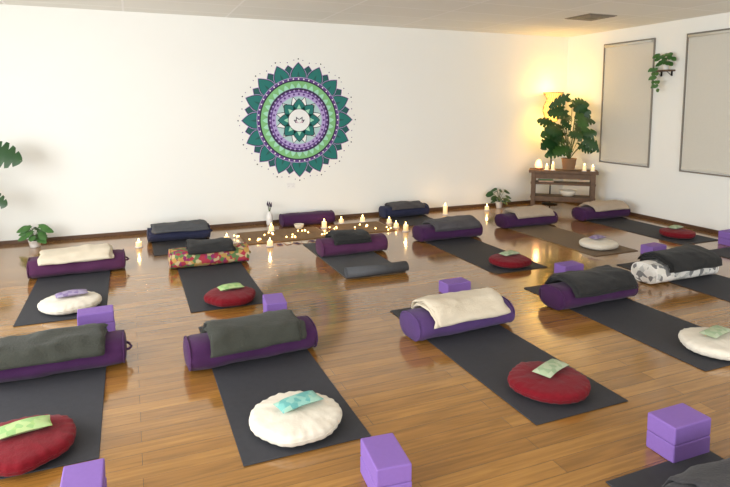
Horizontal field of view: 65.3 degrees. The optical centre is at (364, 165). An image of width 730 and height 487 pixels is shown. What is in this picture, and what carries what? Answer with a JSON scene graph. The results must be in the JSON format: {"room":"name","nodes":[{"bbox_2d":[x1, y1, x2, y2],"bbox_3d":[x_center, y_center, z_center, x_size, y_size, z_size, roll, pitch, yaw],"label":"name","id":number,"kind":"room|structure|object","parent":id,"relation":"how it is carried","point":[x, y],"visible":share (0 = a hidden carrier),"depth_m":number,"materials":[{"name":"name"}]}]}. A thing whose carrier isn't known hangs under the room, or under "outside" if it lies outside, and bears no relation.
{"room":"exercise studio","nodes":[
{"label":"exercise studio","id":0,"kind":"room"},
{"bbox_2d":[77,305,113,325],"bbox_3d":[-1.890,1.048,4.003,0.230,0.078,0.150,-3,7,-25],"label":"block","id":1,"kind":"object","parent":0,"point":[100,314],"visible":0.9,"depth_m":3.95,"materials":[{"name":"purple plastic"}]},
{"bbox_2d":[0,4,567,240],"bbox_3d":[-1.274,-0.572,7.639,10.160,2.700,0.120,-2,6,-22],"label":"wall","id":2,"kind":"structure","parent":0,"point":[117,121],"depth_m":7.36,"materials":[{"name":"white paint"}]},
{"bbox_2d":[0,200,548,244],"bbox_3d":[-1.248,0.755,7.715,9.920,0.045,0.014,-2,6,-22],"label":"baseboard","id":3,"kind":"structure","parent":2,"relation":"attached to","point":[526,201],"depth_m":7.49,"materials":[{"name":"brown wood"}]},
{"bbox_2d":[287,183,294,188],"bbox_3d":[-1.008,0.270,7.766,0.115,0.072,0.011,-2,6,-22],"label":"power outlet","id":4,"kind":"object","parent":2,"relation":"attached to","point":[289,185],"visible":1,"depth_m":7.76,"materials":[{"name":"white plastic"}]},
{"bbox_2d":[237,58,355,180],"bbox_3d":[-0.892,-0.620,7.718,1.657,1.656,0.015,-2,6,-22],"label":"mural","id":5,"kind":"object","parent":2,"relation":"attached to","point":[297,120],"visible":1,"depth_m":7.71,"materials":[{"name":"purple paint"}]},
{"bbox_2d":[0,201,729,486],"bbox_3d":[0.686,1.314,3.092,10.160,0.100,10.340,-2,6,-22],"label":"floor","id":6,"kind":"structure","parent":0,"point":[165,423],"depth_m":3.35,"materials":[{"name":"brown wood"}]},
{"bbox_2d":[0,141,21,208],"bbox_3d":[-4.361,0.206,5.846,0.827,1.526,1.257,4,7,31],"label":"monstera","id":7,"kind":"object","parent":6,"relation":"on","point":[8,156],"visible":1,"depth_m":6.11,"materials":[{"name":"green plant"}]},
{"bbox_2d":[16,224,53,247],"bbox_3d":[-3.713,0.786,6.409,0.286,0.255,0.296,3,7,28],"label":"peace lily","id":8,"kind":"object","parent":6,"relation":"on","point":[34,241],"visible":1,"depth_m":6.38,"materials":[{"name":"green plant"}]},
{"bbox_2d":[0,367,105,479],"bbox_3d":[-1.807,1.245,3.236,0.610,0.006,1.710,-2,6,-22],"label":"yoga mat","id":9,"kind":"object","parent":6,"relation":"on","point":[78,395],"visible":0.37,"depth_m":3.03,"materials":[{"name":"grey rubber"}]},
{"bbox_2d":[0,414,75,476],"bbox_3d":[-1.554,1.262,2.592,0.444,0.093,0.455,-3,7,-24],"label":"cushion","id":10,"kind":"object","parent":9,"relation":"on","point":[20,454],"visible":0.77,"depth_m":2.52,"materials":[{"name":"red fabric"}]},
{"bbox_2d":[0,415,51,439],"bbox_3d":[-1.566,1.192,2.607,0.230,0.040,0.109,-4,7,-34],"label":"pillow","id":11,"kind":"object","parent":10,"relation":"on","point":[25,425],"visible":1,"depth_m":2.59,"materials":[{"name":"fabric"}]},
{"bbox_2d":[0,330,132,382],"bbox_3d":[-1.853,1.135,3.419,0.851,0.171,0.301,-2,6,-22],"label":"bolster","id":12,"kind":"object","parent":9,"relation":"on","point":[116,343],"visible":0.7,"depth_m":3.36,"materials":[{"name":"purple fabric"}]},
{"bbox_2d":[0,323,107,370],"bbox_3d":[-1.906,1.057,3.390,0.694,0.135,0.398,-2,6,-22],"label":"folded blanket","id":13,"kind":"object","parent":12,"relation":"on","point":[56,345],"visible":1,"depth_m":3.30,"materials":[{"name":"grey fabric"}]},
{"bbox_2d":[13,270,110,326],"bbox_3d":[-2.577,1.059,5.002,0.610,0.006,1.720,-2,6,-22],"label":"yoga mat","id":14,"kind":"object","parent":6,"relation":"on","point":[97,282],"visible":0.36,"depth_m":4.92,"materials":[{"name":"black rubber"}]},
{"bbox_2d":[37,291,101,314],"bbox_3d":[-2.308,1.065,4.463,0.428,0.093,0.439,6,8,44],"label":"cushion","id":15,"kind":"object","parent":14,"relation":"on","point":[51,305],"visible":0.79,"depth_m":4.35,"materials":[{"name":"beige fabric"}]},
{"bbox_2d":[54,289,88,297],"bbox_3d":[-2.300,0.996,4.468,0.230,0.040,0.109,-4,7,-34],"label":"pillow","id":16,"kind":"object","parent":15,"relation":"on","point":[73,292],"visible":1,"depth_m":4.44,"materials":[{"name":"fabric"}]},
{"bbox_2d":[26,249,128,278],"bbox_3d":[-2.713,0.919,5.429,0.871,0.180,0.297,-3,7,-23],"label":"bolster","id":17,"kind":"object","parent":14,"relation":"on","point":[33,270],"visible":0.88,"depth_m":5.30,"materials":[{"name":"fabric"}]},
{"bbox_2d":[37,243,113,265],"bbox_3d":[-2.729,0.825,5.407,0.645,0.138,0.396,-3,7,-23],"label":"folded blanket","id":18,"kind":"object","parent":17,"relation":"on","point":[86,252],"visible":1,"depth_m":5.30,"materials":[{"name":"beige fabric"}]},
{"bbox_2d":[106,319,115,331],"bbox_3d":[-1.888,1.127,4.012,0.230,0.078,0.150,-3,7,-28],"label":"block","id":19,"kind":"object","parent":6,"relation":"on","point":[111,325],"depth_m":3.99,"materials":[{"name":"plastic"}]},
{"bbox_2d":[135,238,142,247],"bbox_3d":[-2.545,0.863,6.410,0.092,0.102,0.091,-2,6,-22],"label":"candle","id":20,"kind":"object","parent":6,"relation":"on","point":[138,243],"visible":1,"depth_m":6.39,"materials":[{"name":"white wax"}]},
{"bbox_2d":[152,238,205,255],"bbox_3d":[-2.153,0.888,6.631,0.610,0.006,1.060,-2,6,-22],"label":"yoga mat","id":21,"kind":"object","parent":6,"relation":"on","point":[159,248],"visible":0.26,"depth_m":6.47,"materials":[{"name":"rubber"}]},
{"bbox_2d":[147,223,212,242],"bbox_3d":[-2.193,0.786,6.775,0.751,0.163,0.269,-2,6,-22],"label":"bolster","id":22,"kind":"object","parent":21,"relation":"on","point":[182,235],"visible":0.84,"depth_m":6.65,"materials":[{"name":"blue fabric"}]},
{"bbox_2d":[150,219,209,233],"bbox_3d":[-2.196,0.707,6.764,0.668,0.104,0.367,-2,6,-22],"label":"folded blanket","id":23,"kind":"object","parent":22,"relation":"on","point":[192,225],"visible":1,"depth_m":6.67,"materials":[{"name":"fabric"}]},
{"bbox_2d":[177,262,263,312],"bbox_3d":[-1.383,1.030,5.279,0.610,0.006,1.720,-2,6,-22],"label":"yoga mat","id":24,"kind":"object","parent":6,"relation":"on","point":[196,281],"visible":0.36,"depth_m":5.14,"materials":[{"name":"black rubber"}]},
{"bbox_2d":[168,242,250,268],"bbox_3d":[-1.546,0.888,5.718,0.811,0.181,0.297,-2,6,-22],"label":"bolster","id":25,"kind":"object","parent":24,"relation":"on","point":[177,257],"visible":0.88,"depth_m":5.58,"materials":[{"name":"fabric"}]},
{"bbox_2d":[186,237,235,254],"bbox_3d":[-1.553,0.788,5.705,0.472,0.118,0.379,-2,6,-22],"label":"folded blanket","id":26,"kind":"object","parent":25,"relation":"on","point":[222,244],"visible":1,"depth_m":5.59,"materials":[{"name":"grey fabric"}]},
{"bbox_2d":[204,286,255,306],"bbox_3d":[-1.090,1.048,4.623,0.422,0.093,0.405,6,8,42],"label":"cushion","id":27,"kind":"object","parent":24,"relation":"on","point":[244,295],"visible":0.9,"depth_m":4.50,"materials":[{"name":"red fabric"}]},
{"bbox_2d":[217,283,243,290],"bbox_3d":[-1.091,0.979,4.634,0.200,0.039,0.109,-4,7,-30],"label":"pillow","id":28,"kind":"object","parent":27,"relation":"on","point":[224,287],"visible":1,"depth_m":4.61,"materials":[{"name":"fabric"}]},
{"bbox_2d":[266,201,272,225],"bbox_3d":[-1.269,0.625,7.571,0.086,0.331,0.086,-2,6,-22],"label":"vase","id":29,"kind":"object","parent":6,"relation":"on","point":[269,218],"visible":1,"depth_m":7.55,"materials":[{"name":"white ceramic"}]},
{"bbox_2d":[266,238,273,246],"bbox_3d":[-1.076,0.859,6.446,0.092,0.102,0.091,-2,6,-22],"label":"candle","id":30,"kind":"object","parent":6,"relation":"on","point":[269,242],"visible":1,"depth_m":6.42,"materials":[{"name":"white wax"}]},
{"bbox_2d":[263,293,286,310],"bbox_3d":[-0.673,1.023,4.247,0.150,0.078,0.230,-2,6,-17],"label":"block","id":31,"kind":"object","parent":6,"relation":"on","point":[276,301],"visible":0.77,"depth_m":4.17,"materials":[{"name":"purple plastic"}]},
{"bbox_2d":[235,226,326,244],"bbox_3d":[-1.013,0.847,6.999,1.061,0.010,0.630,-2,6,-22],"label":"rug","id":32,"kind":"object","parent":6,"relation":"on","point":[253,236],"visible":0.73,"depth_m":6.95,"materials":[{"name":"beige fabric"}]},
{"bbox_2d":[268,223,274,231],"bbox_3d":[-1.181,0.770,7.188,0.092,0.102,0.091,-2,6,-22],"label":"candle","id":33,"kind":"object","parent":32,"relation":"on","point":[271,228],"visible":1,"depth_m":7.16,"materials":[{"name":"white wax"}]},
{"bbox_2d":[294,223,303,228],"bbox_3d":[-0.848,0.776,7.327,0.130,0.060,0.130,-2,6,-22],"label":"bowl","id":34,"kind":"object","parent":32,"relation":"on","point":[297,225],"visible":1,"depth_m":7.29,"materials":[{"name":"ceramic"}]},
{"bbox_2d":[233,224,390,240],"bbox_3d":[-0.653,0.821,7.060,2.030,0.024,0.444,-2,6,-22],"label":"fairy lights","id":35,"kind":"object","parent":32,"relation":"on","point":[359,224],"visible":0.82,"depth_m":6.98,"materials":[{"name":"metal"}]},
{"bbox_2d":[199,326,370,466],"bbox_3d":[-0.582,1.226,3.413,0.610,0.006,1.720,-2,6,-22],"label":"yoga mat","id":36,"kind":"object","parent":6,"relation":"on","point":[243,385],"visible":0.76,"depth_m":3.15,"materials":[{"name":"grey rubber"}]},
{"bbox_2d":[183,316,317,370],"bbox_3d":[-0.704,1.109,3.624,0.851,0.180,0.298,-3,7,-25],"label":"bolster","id":37,"kind":"object","parent":36,"relation":"on","point":[196,347],"visible":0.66,"depth_m":3.46,"materials":[{"name":"purple fabric"}]},
{"bbox_2d":[201,309,306,357],"bbox_3d":[-0.711,1.020,3.614,0.608,0.139,0.415,-3,7,-25],"label":"folded blanket","id":38,"kind":"object","parent":37,"relation":"on","point":[268,328],"visible":0.99,"depth_m":3.49,"materials":[{"name":"grey fabric"}]},
{"bbox_2d":[249,391,341,446],"bbox_3d":[-0.344,1.237,2.823,0.455,0.094,0.443,-3,7,-27],"label":"cushion","id":39,"kind":"object","parent":36,"relation":"on","point":[313,422],"visible":0.78,"depth_m":2.72,"materials":[{"name":"beige fabric"}]},
{"bbox_2d":[273,390,322,413],"bbox_3d":[-0.331,1.168,2.837,0.230,0.039,0.109,-4,7,-36],"label":"pillow","id":40,"kind":"object","parent":39,"relation":"on","point":[293,402],"visible":1,"depth_m":2.81,"materials":[{"name":"fabric"}]},
{"bbox_2d":[276,240,315,245],"bbox_3d":[-0.694,0.886,6.642,0.685,0.003,0.158,-2,6,-22],"label":"cards","id":41,"kind":"object","parent":6,"relation":"on","point":[286,243],"visible":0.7,"depth_m":6.58,"materials":[{"name":"multicoloured paper"}]},
{"bbox_2d":[279,210,334,226],"bbox_3d":[-0.763,0.699,7.683,0.771,0.162,0.273,-2,6,-22],"label":"bolster","id":42,"kind":"object","parent":6,"relation":"on","point":[314,217],"visible":0.98,"depth_m":7.58,"materials":[{"name":"purple fabric"}]},
{"bbox_2d":[321,220,327,228],"bbox_3d":[-0.532,0.746,7.423,0.092,0.122,0.091,-2,6,-22],"label":"candle","id":43,"kind":"object","parent":6,"relation":"on","point":[324,223],"visible":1,"depth_m":7.40,"materials":[{"name":"white wax"}]},
{"bbox_2d":[303,243,408,278],"bbox_3d":[-0.148,0.909,5.974,0.610,0.102,1.487,-2,6,-22],"label":"yoga mat","id":44,"kind":"object","parent":6,"relation":"on","point":[355,265],"visible":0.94,"depth_m":5.62,"materials":[{"name":"rubber"}]},
{"bbox_2d":[315,233,387,256],"bbox_3d":[-0.125,0.843,6.153,0.791,0.180,0.298,-2,6,-22],"label":"bolster","id":45,"kind":"object","parent":44,"relation":"on","point":[325,247],"visible":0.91,"depth_m":6.02,"materials":[{"name":"fabric"}]},
{"bbox_2d":[325,229,371,245],"bbox_3d":[-0.178,0.742,6.134,0.445,0.125,0.372,-2,6,-22],"label":"folded blanket","id":46,"kind":"object","parent":45,"relation":"on","point":[351,236],"visible":0.99,"depth_m":6.01,"materials":[{"name":"grey fabric"}]},
{"bbox_2d":[329,221,395,232],"bbox_3d":[-0.040,0.803,7.417,0.741,0.010,0.600,-2,6,-22],"label":"rug","id":47,"kind":"object","parent":6,"relation":"on","point":[374,224],"visible":0.66,"depth_m":7.47,"materials":[{"name":"beige fabric"}]},
{"bbox_2d":[360,456,411,486],"bbox_3d":[0.084,1.298,2.382,0.150,0.078,0.230,-2,6,-17],"label":"block","id":48,"kind":"object","parent":6,"relation":"on","point":[364,471],"visible":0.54,"depth_m":2.35,"materials":[{"name":"purple plastic"}]},
{"bbox_2d":[361,433,411,486],"bbox_3d":[0.084,1.220,2.373,0.150,0.078,0.230,-2,6,-17],"label":"block","id":49,"kind":"object","parent":48,"relation":"on","point":[387,463],"visible":1,"depth_m":2.31,"materials":[{"name":"purple plastic"}]},
{"bbox_2d":[378,215,432,225],"bbox_3d":[0.631,0.744,8.001,0.610,0.006,0.830,-2,6,-22],"label":"yoga mat","id":50,"kind":"object","parent":6,"relation":"on","point":[413,220],"visible":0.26,"depth_m":7.95,"materials":[{"name":"rubber"}]},
{"bbox_2d":[379,203,429,217],"bbox_3d":[0.580,0.634,8.226,0.751,0.161,0.274,-2,6,-22],"label":"bolster","id":51,"kind":"object","parent":50,"relation":"on","point":[384,211],"visible":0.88,"depth_m":8.09,"materials":[{"name":"blue fabric"}]},
{"bbox_2d":[384,200,424,209],"bbox_3d":[0.565,0.555,8.212,0.543,0.097,0.339,-2,6,-22],"label":"folded blanket","id":52,"kind":"object","parent":51,"relation":"on","point":[398,205],"visible":0.98,"depth_m":8.11,"materials":[{"name":"grey fabric"}]},
{"bbox_2d":[402,222,408,231],"bbox_3d":[0.516,0.767,7.221,0.092,0.122,0.091,-2,6,-22],"label":"candle","id":53,"kind":"object","parent":6,"relation":"on","point":[405,226],"visible":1,"depth_m":7.20,"materials":[{"name":"white wax"}]},
{"bbox_2d":[442,203,447,214],"bbox_3d":[1.174,0.625,8.340,0.092,0.172,0.091,-2,6,-22],"label":"candle","id":54,"kind":"object","parent":6,"relation":"on","point":[445,205],"visible":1,"depth_m":8.32,"materials":[{"name":"white wax"}]},
{"bbox_2d":[439,277,470,293],"bbox_3d":[0.765,1.027,4.858,0.230,0.100,0.150,-3,7,-24],"label":"block","id":55,"kind":"object","parent":6,"relation":"on","point":[457,284],"visible":0.77,"depth_m":4.81,"materials":[{"name":"purple plastic"}]},
{"bbox_2d":[426,237,546,273],"bbox_3d":[1.185,0.924,6.286,0.610,0.006,1.720,-2,6,-22],"label":"yoga mat","id":56,"kind":"object","parent":6,"relation":"on","point":[476,252],"visible":0.76,"depth_m":6.20,"materials":[{"name":"black rubber"}]},
{"bbox_2d":[412,223,482,241],"bbox_3d":[1.008,0.770,6.838,0.871,0.180,0.299,-2,6,-22],"label":"bolster","id":57,"kind":"object","parent":56,"relation":"on","point":[426,232],"visible":0.7,"depth_m":6.68,"materials":[{"name":"purple fabric"}]},
{"bbox_2d":[422,215,480,231],"bbox_3d":[1.030,0.680,6.841,0.637,0.143,0.407,-2,6,-22],"label":"folded blanket","id":58,"kind":"object","parent":57,"relation":"on","point":[459,222],"visible":0.98,"depth_m":6.72,"materials":[{"name":"grey fabric"}]},
{"bbox_2d":[488,254,531,268],"bbox_3d":[1.438,0.938,5.674,0.407,0.093,0.400,-1,6,-12],"label":"cushion","id":59,"kind":"object","parent":56,"relation":"on","point":[518,260],"visible":0.82,"depth_m":5.56,"materials":[{"name":"red fabric"}]},
{"bbox_2d":[498,250,519,255],"bbox_3d":[1.444,0.867,5.692,0.200,0.039,0.109,-4,7,-30],"label":"pillow","id":60,"kind":"object","parent":59,"relation":"on","point":[509,252],"visible":1,"depth_m":5.66,"materials":[{"name":"fabric"}]},
{"bbox_2d":[486,188,510,207],"bbox_3d":[2.102,0.501,8.866,0.412,0.307,0.288,-2,6,-22],"label":"pothos","id":61,"kind":"object","parent":6,"relation":"on","point":[495,198],"visible":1,"depth_m":8.87,"materials":[{"name":"green plant"}]},
{"bbox_2d":[390,307,627,424],"bbox_3d":[0.804,1.192,3.738,0.610,0.006,1.720,-2,6,-22],"label":"yoga mat","id":62,"kind":"object","parent":6,"relation":"on","point":[490,353],"visible":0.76,"depth_m":3.50,"materials":[{"name":"grey rubber"}]},
{"bbox_2d":[400,296,514,341],"bbox_3d":[0.677,1.063,4.051,0.851,0.180,0.294,-3,7,-25],"label":"bolster","id":63,"kind":"object","parent":62,"relation":"on","point":[418,324],"visible":0.56,"depth_m":3.88,"materials":[{"name":"fabric"}]},
{"bbox_2d":[411,287,510,328],"bbox_3d":[0.670,0.975,4.045,0.633,0.152,0.420,-3,7,-25],"label":"folded blanket","id":64,"kind":"object","parent":63,"relation":"on","point":[451,308],"visible":1,"depth_m":3.92,"materials":[{"name":"beige fabric"}]},
{"bbox_2d":[507,361,590,404],"bbox_3d":[1.027,1.200,3.179,0.436,0.094,0.432,4,7,35],"label":"cushion","id":65,"kind":"object","parent":62,"relation":"on","point":[567,385],"visible":0.85,"depth_m":3.08,"materials":[{"name":"red fabric"}]},
{"bbox_2d":[532,359,568,377],"bbox_3d":[1.044,1.129,3.200,0.230,0.041,0.109,-6,8,-44],"label":"pillow","id":66,"kind":"object","parent":65,"relation":"on","point":[550,367],"visible":1,"depth_m":3.17,"materials":[{"name":"fabric"}]},
{"bbox_2d":[542,92,563,204],"bbox_3d":[2.995,-0.278,9.158,0.322,1.796,0.322,-2,6,-22],"label":"floor lamp","id":67,"kind":"object","parent":6,"relation":"on","point":[550,96],"visible":0.59,"depth_m":9.03,"materials":[{"name":"metal"}]},
{"bbox_2d":[529,168,598,205],"bbox_3d":[3.051,0.358,8.813,1.000,0.602,0.316,2,6,18],"label":"table","id":68,"kind":"object","parent":6,"relation":"on","point":[576,174],"visible":0.88,"depth_m":8.69,"materials":[{"name":"brown wood"}]},
{"bbox_2d":[535,159,541,169],"bbox_3d":[2.697,-0.028,8.847,0.110,0.158,0.110,-2,6,-22],"label":"salt lamp","id":69,"kind":"object","parent":68,"relation":"on","point":[538,165],"visible":1,"depth_m":8.81,"materials":[{"name":"beige stone"}]},
{"bbox_2d":[538,178,553,181],"bbox_3d":[2.815,0.204,8.875,0.222,0.075,0.160,1,6,13],"label":"book stack","id":70,"kind":"object","parent":68,"relation":"on","point":[539,179],"visible":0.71,"depth_m":8.81,"materials":[{"name":"beige paper"}]},
{"bbox_2d":[537,93,598,169],"bbox_3d":[3.081,-0.519,8.696,0.904,1.167,0.743,-2,6,-22],"label":"monstera","id":71,"kind":"object","parent":68,"relation":"on","point":[553,134],"visible":1,"depth_m":8.68,"materials":[{"name":"plant"}]},
{"bbox_2d":[559,189,576,196],"bbox_3d":[3.121,0.417,8.775,0.260,0.090,0.260,-2,6,-22],"label":"bowl","id":72,"kind":"object","parent":68,"relation":"on","point":[565,192],"visible":1,"depth_m":8.70,"materials":[{"name":"ceramic"}]},
{"bbox_2d":[554,260,583,272],"bbox_3d":[1.929,0.971,5.393,0.230,0.100,0.150,-3,7,-24],"label":"block","id":73,"kind":"object","parent":6,"relation":"on","point":[571,265],"visible":0.71,"depth_m":5.35,"materials":[{"name":"purple plastic"}]},
{"bbox_2d":[508,225,637,255],"bbox_3d":[2.382,0.857,6.920,0.610,0.006,1.720,-2,6,-22],"label":"yoga mat","id":74,"kind":"object","parent":6,"relation":"on","point":[562,237],"visible":0.56,"depth_m":6.86,"materials":[{"name":"brown rubber"}]},
{"bbox_2d":[495,211,557,228],"bbox_3d":[2.158,0.694,7.558,0.871,0.181,0.296,-2,6,-22],"label":"bolster","id":75,"kind":"object","parent":74,"relation":"on","point":[506,220],"visible":0.81,"depth_m":7.40,"materials":[{"name":"purple fabric"}]},
{"bbox_2d":[502,205,554,218],"bbox_3d":[2.171,0.603,7.559,0.629,0.124,0.397,-2,6,-22],"label":"folded blanket","id":76,"kind":"object","parent":75,"relation":"on","point":[535,210],"visible":0.98,"depth_m":7.44,"materials":[{"name":"beige fabric"}]},
{"bbox_2d":[579,238,618,250],"bbox_3d":[2.606,0.864,6.374,0.398,0.093,0.394,-3,7,-25],"label":"cushion","id":77,"kind":"object","parent":74,"relation":"on","point":[602,244],"visible":0.86,"depth_m":6.25,"materials":[{"name":"beige fabric"}]},
{"bbox_2d":[588,235,606,239],"bbox_3d":[2.605,0.794,6.386,0.180,0.040,0.109,-4,7,-30],"label":"pillow","id":78,"kind":"object","parent":77,"relation":"on","point":[595,237],"visible":1,"depth_m":6.35,"materials":[{"name":"fabric"}]},
{"bbox_2d":[525,285,729,371],"bbox_3d":[1.991,1.132,4.304,0.610,0.006,1.700,-2,6,-22],"label":"yoga mat","id":79,"kind":"object","parent":6,"relation":"on","point":[657,329],"visible":0.68,"depth_m":4.13,"materials":[{"name":"black rubber"}]},
{"bbox_2d":[539,282,637,309],"bbox_3d":[1.833,1.003,4.627,0.851,0.179,0.292,-3,7,-24],"label":"bolster","id":80,"kind":"object","parent":79,"relation":"on","point":[557,296],"visible":0.56,"depth_m":4.45,"materials":[{"name":"purple fabric"}]},
{"bbox_2d":[545,265,637,297],"bbox_3d":[1.837,0.919,4.622,0.682,0.144,0.391,-3,7,-24],"label":"folded blanket","id":81,"kind":"object","parent":80,"relation":"on","point":[606,279],"visible":1,"depth_m":4.51,"materials":[{"name":"grey fabric"}]},
{"bbox_2d":[678,327,729,360],"bbox_3d":[2.281,1.145,3.698,0.440,0.093,0.440,6,8,44],"label":"cushion","id":82,"kind":"object","parent":79,"relation":"on","point":[717,348],"visible":0.86,"depth_m":3.62,"materials":[{"name":"beige fabric"}]},
{"bbox_2d":[699,325,729,337],"bbox_3d":[2.291,1.075,3.715,0.230,0.039,0.109,-4,7,-32],"label":"pillow","id":83,"kind":"object","parent":82,"relation":"on","point":[715,331],"visible":1,"depth_m":3.68,"materials":[{"name":"fabric"}]},
{"bbox_2d":[585,217,717,244],"bbox_3d":[3.583,0.805,7.416,0.610,0.006,1.720,-2,6,-22],"label":"yoga mat","id":84,"kind":"object","parent":6,"relation":"on","point":[650,230],"visible":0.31,"depth_m":7.37,"materials":[{"name":"grey rubber"}]},
{"bbox_2d":[571,206,629,220],"bbox_3d":[3.349,0.643,8.050,0.871,0.180,0.294,-2,6,-22],"label":"bolster","id":85,"kind":"object","parent":84,"relation":"on","point":[588,212],"visible":0.7,"depth_m":7.89,"materials":[{"name":"purple fabric"}]},
{"bbox_2d":[578,200,629,211],"bbox_3d":[3.370,0.551,8.050,0.634,0.125,0.400,-2,6,-22],"label":"folded blanket","id":86,"kind":"object","parent":85,"relation":"on","point":[598,205],"visible":0.98,"depth_m":7.93,"materials":[{"name":"beige fabric"}]},
{"bbox_2d":[659,227,695,238],"bbox_3d":[3.783,0.808,6.912,0.393,0.092,0.405,0,6,0],"label":"cushion","id":87,"kind":"object","parent":84,"relation":"on","point":[681,233],"visible":0.94,"depth_m":6.79,"materials":[{"name":"red fabric"}]},
{"bbox_2d":[668,225,682,228],"bbox_3d":[3.777,0.737,6.924,0.180,0.041,0.109,-4,7,-30],"label":"pillow","id":88,"kind":"object","parent":87,"relation":"on","point":[671,226],"visible":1,"depth_m":6.89,"materials":[{"name":"fabric"}]},
{"bbox_2d":[640,242,666,253],"bbox_3d":[3.099,0.894,6.124,0.230,0.100,0.150,-3,7,-28],"label":"block","id":89,"kind":"object","parent":6,"relation":"on","point":[653,246],"visible":0.69,"depth_m":6.08,"materials":[{"name":"purple plastic"}]},
{"bbox_2d":[606,450,722,486],"bbox_3d":[1.624,1.402,1.734,0.610,0.006,1.710,-2,6,-22],"label":"yoga mat","id":90,"kind":"object","parent":6,"relation":"on","point":[657,475],"visible":0.55,"depth_m":2.45,"materials":[{"name":"grey rubber"}]},
{"bbox_2d":[617,261,729,301],"bbox_3d":[3.122,1.057,5.018,0.610,0.006,1.720,-2,6,-22],"label":"yoga mat","id":91,"kind":"object","parent":6,"relation":"on","point":[718,286],"visible":0.52,"depth_m":5.05,"materials":[{"name":"rubber"}]},
{"bbox_2d":[631,259,718,283],"bbox_3d":[2.878,0.936,5.262,0.851,0.181,0.294,-2,6,-22],"label":"bolster","id":92,"kind":"object","parent":91,"relation":"on","point":[653,271],"visible":0.52,"depth_m":5.09,"materials":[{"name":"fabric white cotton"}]},
{"bbox_2d":[638,244,721,272],"bbox_3d":[2.925,0.836,5.266,0.678,0.157,0.451,-2,6,-22],"label":"folded blanket","id":93,"kind":"object","parent":92,"relation":"on","point":[687,257],"visible":0.97,"depth_m":5.13,"materials":[{"name":"grey fabric"}]},
{"bbox_2d":[646,430,709,462],"bbox_3d":[1.444,1.269,2.631,0.230,0.084,0.150,-2,6,-22],"label":"block","id":94,"kind":"object","parent":6,"relation":"on","point":[699,446],"depth_m":2.57,"materials":[{"name":"purple plastic"}]},
{"bbox_2d":[647,403,710,445],"bbox_3d":[1.443,1.185,2.622,0.230,0.084,0.150,-2,6,-23],"label":"block","id":95,"kind":"object","parent":94,"relation":"on","point":[680,423],"visible":1,"depth_m":2.58,"materials":[{"name":"purple plastic"}]},
{"bbox_2d":[710,247,729,258],"bbox_3d":[4.276,1.002,5.549,0.610,0.006,1.720,-2,6,-22],"label":"yoga mat","id":96,"kind":"object","parent":6,"relation":"on","point":[722,252],"visible":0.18,"depth_m":6.16,"materials":[{"name":"rubber"}]},
{"bbox_2d":[718,229,729,238],"bbox_3d":[4.199,0.782,6.539,0.230,0.078,0.150,-3,7,-25],"label":"block","id":97,"kind":"object","parent":6,"relation":"on","point":[725,234],"visible":1,"depth_m":6.50,"materials":[{"name":"purple plastic"}]},
{"bbox_2d":[718,237,729,245],"bbox_3d":[4.199,0.860,6.547,0.230,0.078,0.150,-3,7,-25],"label":"block","id":98,"kind":"object","parent":6,"relation":"on","point":[722,241],"depth_m":6.50,"materials":[{"name":"plastic"}]},
{"bbox_3d":[-1.085,1.317,2.201,0.150,0.078,0.230,-2,6,-21],"label":"block","id":99,"kind":"object","parent":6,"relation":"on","visible":0},
{"bbox_2d":[60,458,104,486],"bbox_3d":[-1.086,1.239,2.192,0.150,0.078,0.230,-2,6,-22],"label":"block","id":100,"kind":"object","parent":99,"relation":"on","point":[89,473],"visible":1,"depth_m":2.21,"materials":[{"name":"purple plastic"}]},
{"bbox_2d":[0,0,729,36],"bbox_3d":[0.686,-1.471,2.799,10.160,0.100,10.340,-2,6,-22],"label":"ceiling","id":101,"kind":"structure","parent":0,"point":[522,17],"depth_m":6.71,"materials":[{"name":"paint"}]},
{"bbox_2d":[565,13,616,20],"bbox_3d":[2.847,-1.872,7.198,0.440,0.022,0.440,-2,6,-22],"label":"ceiling vent","id":102,"kind":"object","parent":101,"relation":"in","point":[586,17],"depth_m":7.12,"materials":[{"name":"metal"}]},
{"bbox_2d":[563,12,729,229],"bbox_3d":[5.322,-0.280,4.860,0.120,2.700,10.100,-2,6,-22],"label":"wall","id":103,"kind":"structure","parent":0,"point":[660,190],"depth_m":7.80,"materials":[{"name":"white paint"}]},
{"bbox_2d":[599,38,655,167],"bbox_3d":[3.783,-0.907,8.294,0.053,1.788,0.908,-2,6,-22],"label":"window","id":104,"kind":"structure","parent":103,"relation":"in","point":[627,92],"depth_m":8.27,"materials":[{"name":"fabric"}]},
{"bbox_2d":[572,202,718,233],"bbox_3d":[5.263,1.044,4.964,0.014,0.045,10.060,-2,6,-22],"label":"baseboard","id":105,"kind":"structure","parent":103,"relation":"attached to","point":[631,213],"depth_m":7.63,"materials":[{"name":"wood"}]},
{"bbox_2d":[657,69,674,75],"bbox_3d":[4.001,-1.245,7.637,0.120,0.080,0.260,-2,6,-22],"label":"wall shelf","id":106,"kind":"object","parent":103,"relation":"attached to","point":[667,70],"visible":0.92,"depth_m":7.58,"materials":[{"name":"brown wood"}]},
{"bbox_2d":[648,52,675,91],"bbox_3d":[3.956,-1.245,7.599,0.190,0.522,0.349,-2,6,-22],"label":"pothos","id":107,"kind":"object","parent":106,"relation":"on","point":[665,64],"visible":1,"depth_m":7.59,"materials":[{"name":"green plant"}]},
{"bbox_2d":[679,28,729,176],"bbox_3d":[4.320,-0.772,7.008,0.053,1.788,0.928,-2,6,-22],"label":"window","id":108,"kind":"structure","parent":103,"relation":"in","point":[705,128],"depth_m":7.13,"materials":[{"name":"fabric"}]},
{"bbox_3d":[1.497,1.264,2.140,0.791,0.180,0.296,-2,6,-22],"label":"bolster","id":109,"kind":"object","parent":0,"visible":0},
{"bbox_2d":[662,457,729,486],"bbox_3d":[1.496,1.202,2.134,0.728,0.160,0.390,-2,6,-22],"label":"folded blanket","id":110,"kind":"object","parent":109,"relation":"on","point":[711,474],"visible":1,"depth_m":2.11,"materials":[{"name":"grey fabric"}]}
]}

